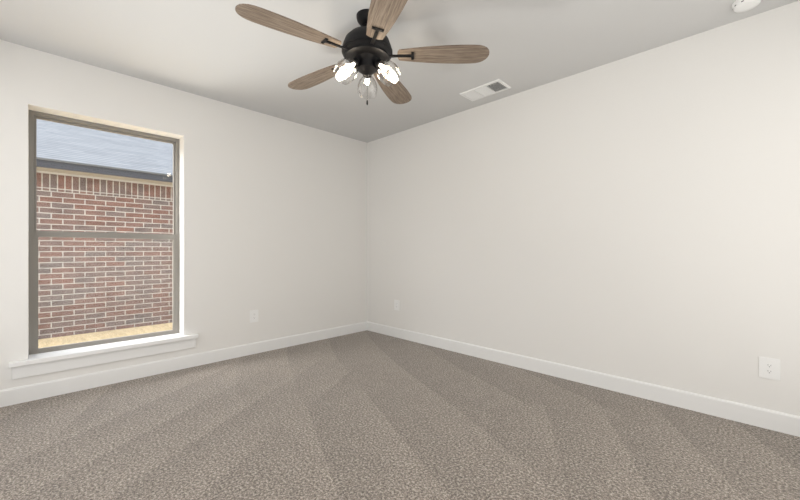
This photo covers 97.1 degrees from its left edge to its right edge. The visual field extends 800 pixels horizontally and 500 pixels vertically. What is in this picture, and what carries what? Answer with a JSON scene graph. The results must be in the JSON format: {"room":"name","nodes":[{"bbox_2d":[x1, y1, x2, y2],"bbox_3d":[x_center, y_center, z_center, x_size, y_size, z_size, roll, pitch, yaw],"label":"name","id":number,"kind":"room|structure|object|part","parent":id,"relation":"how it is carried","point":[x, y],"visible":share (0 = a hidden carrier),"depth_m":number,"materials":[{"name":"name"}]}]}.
{"room":"empty bedroom","nodes":[
{"label":"empty bedroom","id":0,"kind":"room"},
{"bbox_2d":[0,40,366,389],"bbox_3d":[-1.938,-0.150,3.869,0.250,2.840,4.400,0,0,45],"label":"wall","id":1,"kind":"structure","parent":0,"point":[273,220],"depth_m":3.75,"materials":[{"name":"white paint"}]},
{"bbox_2d":[8,333,198,379],"bbox_3d":[-2.541,0.912,3.157,0.210,0.135,1.280,0,0,45],"label":"window sill","id":2,"kind":"structure","parent":1,"relation":"attached to","point":[51,362],"depth_m":3.03,"materials":[{"name":"white paint"}]},
{"bbox_2d":[29,110,178,354],"bbox_3d":[-2.649,-0.134,3.250,0.075,1.993,1.060,0,0,45],"label":"window","id":3,"kind":"structure","parent":1,"relation":"in","point":[31,223],"depth_m":3.11,"materials":[{"name":"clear glass"}]},
{"bbox_3d":[-2.656,-0.606,3.257,0.035,0.992,1.004,0,0,45],"label":"window upper sash","id":4,"kind":"part","parent":3,"relation":"part of","materials":[{"name":"clear glass"}]},
{"bbox_3d":[-2.655,-0.622,3.256,0.004,0.936,0.980,0,0,45],"label":"glass","id":5,"kind":"part","parent":3,"relation":"part of","materials":[{"name":"clear glass"}]},
{"bbox_3d":[-2.634,0.333,3.235,0.032,1.004,1.004,0,0,45],"label":"window lower sash","id":6,"kind":"part","parent":3,"relation":"part of","materials":[{"name":"clear glass"}]},
{"bbox_2d":[38,237,171,346],"bbox_3d":[-2.672,0.359,3.273,0.002,0.948,1.000,0,0,45],"label":"screen","id":7,"kind":"object","parent":3,"relation":"attached to","point":[103,289],"depth_m":3.23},
{"bbox_3d":[-2.635,0.351,3.236,0.004,0.924,0.960,0,0,45],"label":"glass","id":8,"kind":"part","parent":3,"relation":"part of","materials":[{"name":"clear glass"}]},
{"bbox_2d":[250,309,257,322],"bbox_3d":[-1.646,0.745,3.982,0.006,0.138,0.098,0,0,45],"label":"outlet","id":9,"kind":"object","parent":1,"relation":"attached to","point":[252,316],"visible":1,"depth_m":3.98,"materials":[{"name":"white plastic"}]},
{"bbox_2d":[0,322,366,406],"bbox_3d":[-1.843,1.107,3.775,0.016,0.125,3.900,0,0,45],"label":"baseboard","id":10,"kind":"structure","parent":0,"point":[25,393],"depth_m":3.30,"materials":[{"name":"white paint"}]},
{"bbox_2d":[0,0,798,142],"bbox_3d":[-0.211,-1.645,2.166,5.100,0.150,4.400,0,0,45],"label":"ceiling","id":11,"kind":"structure","parent":0,"point":[221,51],"depth_m":2.67,"materials":[{"name":"grey paint"}]},
{"bbox_2d":[235,0,488,104],"bbox_3d":[-0.270,-1.271,2.376,1.536,0.597,1.546,0,0,45],"label":"fan","id":12,"kind":"object","parent":11,"relation":"hanging from","point":[367,52],"visible":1,"depth_m":2.29,"materials":[{"name":"brown wood"}]},
{"bbox_3d":[-0.636,-1.307,2.077,0.613,0.028,0.181,0,0,-35],"label":"blade","id":13,"kind":"part","parent":12,"relation":"part of","materials":[{"name":"brown wood"}]},
{"bbox_3d":[-0.627,-1.307,2.675,0.613,0.028,0.181,0,0,37],"label":"blade","id":14,"kind":"part","parent":12,"relation":"part of","materials":[{"name":"brown wood"}]},
{"bbox_3d":[-0.350,-1.158,2.280,0.142,0.165,0.161,0,0,45],"label":"lamp shade","id":15,"kind":"part","parent":12,"relation":"part of","materials":[{"name":"glass"}]},
{"bbox_3d":[-0.293,-1.228,2.322,0.061,0.064,0.077,0,0,45],"label":"light arm","id":16,"kind":"part","parent":12,"relation":"part of"},
{"bbox_3d":[-0.220,-1.062,2.370,0.011,0.179,0.011,0,0,45],"label":"pull chain","id":17,"kind":"part","parent":12,"relation":"part of","materials":[{"name":"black metal"}]},
{"bbox_3d":[-0.234,-1.158,2.531,0.156,0.165,0.153,0,0,45],"label":"lamp shade","id":18,"kind":"part","parent":12,"relation":"part of","materials":[{"name":"glass"}]},
{"bbox_3d":[-0.138,-1.228,2.336,0.077,0.064,0.063,0,0,45],"label":"light arm","id":19,"kind":"part","parent":12,"relation":"part of"},
{"bbox_3d":[-0.075,-1.158,2.303,0.159,0.165,0.145,0,0,45],"label":"lamp shade","id":20,"kind":"part","parent":12,"relation":"part of","materials":[{"name":"glass"}]},
{"bbox_3d":[-0.070,-1.307,1.884,0.181,0.028,0.613,0,0,-17],"label":"blade","id":21,"kind":"part","parent":12,"relation":"part of","materials":[{"name":"brown wood"}]},
{"bbox_3d":[-0.056,-1.307,2.851,0.181,0.028,0.613,0,0,19],"label":"blade","id":22,"kind":"part","parent":12,"relation":"part of","materials":[{"name":"brown wood"}]},
{"bbox_3d":[0.288,-1.307,2.362,0.613,0.028,0.181,0,0,1],"label":"blade","id":23,"kind":"part","parent":12,"relation":"part of","materials":[{"name":"brown wood"}]},
{"bbox_2d":[460,79,510,100],"bbox_3d":[0.834,-1.564,3.474,0.440,0.011,0.235,0,0,45],"label":"ceiling vent","id":24,"kind":"object","parent":11,"relation":"in","point":[487,89],"visible":1,"depth_m":3.46,"materials":[{"name":"white metal"}]},
{"bbox_2d":[732,0,760,12],"bbox_3d":[2.186,-1.549,2.224,0.140,0.042,0.140,0,0,45],"label":"smoke detector","id":25,"kind":"object","parent":11,"relation":"attached to","point":[739,6],"visible":1,"depth_m":2.22,"materials":[{"name":"white plastic"}]},
{"bbox_2d":[0,330,799,499],"bbox_3d":[-0.211,1.220,2.166,4.600,0.100,3.900,0,0,45],"label":"floor","id":26,"kind":"structure","parent":0,"point":[366,415],"depth_m":2.19,"materials":[{"name":"beige carpet"}]},
{"bbox_2d":[367,0,799,415],"bbox_3d":[1.335,-0.150,3.555,4.850,2.840,0.250,0,0,45],"label":"wall","id":27,"kind":"structure","parent":0,"point":[635,217],"depth_m":2.89,"materials":[{"name":"white paint"}]},
{"bbox_2d":[394,300,399,310],"bbox_3d":[-0.042,0.740,4.732,0.098,0.138,0.008,0,0,45],"label":"electrical outlet","id":28,"kind":"object","parent":27,"relation":"attached to","point":[396,304],"visible":1,"depth_m":4.72,"materials":[{"name":"white plastic"}]},
{"bbox_2d":[367,321,799,436],"bbox_3d":[1.153,1.107,3.549,4.600,0.125,0.016,0,0,45],"label":"baseboard","id":29,"kind":"structure","parent":27,"relation":"attached to","point":[782,422],"depth_m":2.87,"materials":[{"name":"white paint"}]},
{"bbox_2d":[759,356,779,380],"bbox_3d":[2.416,0.775,2.308,0.098,0.138,0.008,0,0,45],"label":"electrical outlet","id":30,"kind":"object","parent":27,"relation":"attached to","point":[769,368],"visible":1,"depth_m":2.31,"materials":[{"name":"white plastic"}]},
{"bbox_2d":[765,363,773,374],"bbox_3d":[2.414,0.775,2.307,0.034,0.068,0.002,0,0,45],"label":"receptacle","id":31,"kind":"object","parent":30,"relation":"attached to","point":[769,367],"depth_m":2.31,"materials":[{"name":"white plastic"}]},
{"label":"outside","id":32,"kind":"structure","parent":0,"visible":0},
{"bbox_2d":[38,323,171,347],"bbox_3d":[-14.809,1.510,19.300,39.750,0.200,80.000,0,0,45],"label":"ground","id":33,"kind":"structure","parent":32,"point":[110,334],"depth_m":5.82,"materials":[{"name":"soil"}]},
{"bbox_2d":[37,190,172,338],"bbox_3d":[-5.190,0.280,6.303,0.300,2.460,23.000,0,0,45],"label":"brick wall","id":34,"kind":"structure","parent":33,"relation":"on","point":[122,218],"depth_m":6.11,"materials":[{"name":"red brick"}]},
{"bbox_2d":[37,173,172,200],"bbox_3d":[-5.188,-1.100,6.302,0.304,0.300,23.000,0,0,45],"label":"string course","id":35,"kind":"object","parent":34,"relation":"on","point":[81,183],"depth_m":6.11,"materials":[{"name":"brick"}]},
{"bbox_2d":[37,167,172,186],"bbox_3d":[-5.047,-1.245,6.163,0.700,0.050,23.000,0,0,45],"label":"soffit","id":36,"kind":"structure","parent":35,"relation":"attached to","point":[98,176],"depth_m":6.00,"materials":[{"name":"grey"}]},
{"bbox_2d":[37,119,172,175],"bbox_3d":[-6.910,-3.127,7.999,23.000,0.030,7.000,0,30,-45],"label":"roof","id":37,"kind":"structure","parent":32,"point":[119,151],"depth_m":6.36,"materials":[{"name":"grey"}]},
{"bbox_2d":[37,159,172,182],"bbox_3d":[-4.787,-1.305,5.906,0.030,0.120,23.000,0,0,45],"label":"fascia","id":38,"kind":"object","parent":37,"relation":"attached to","point":[81,168],"depth_m":5.78,"materials":[{"name":"grey"}]}
]}

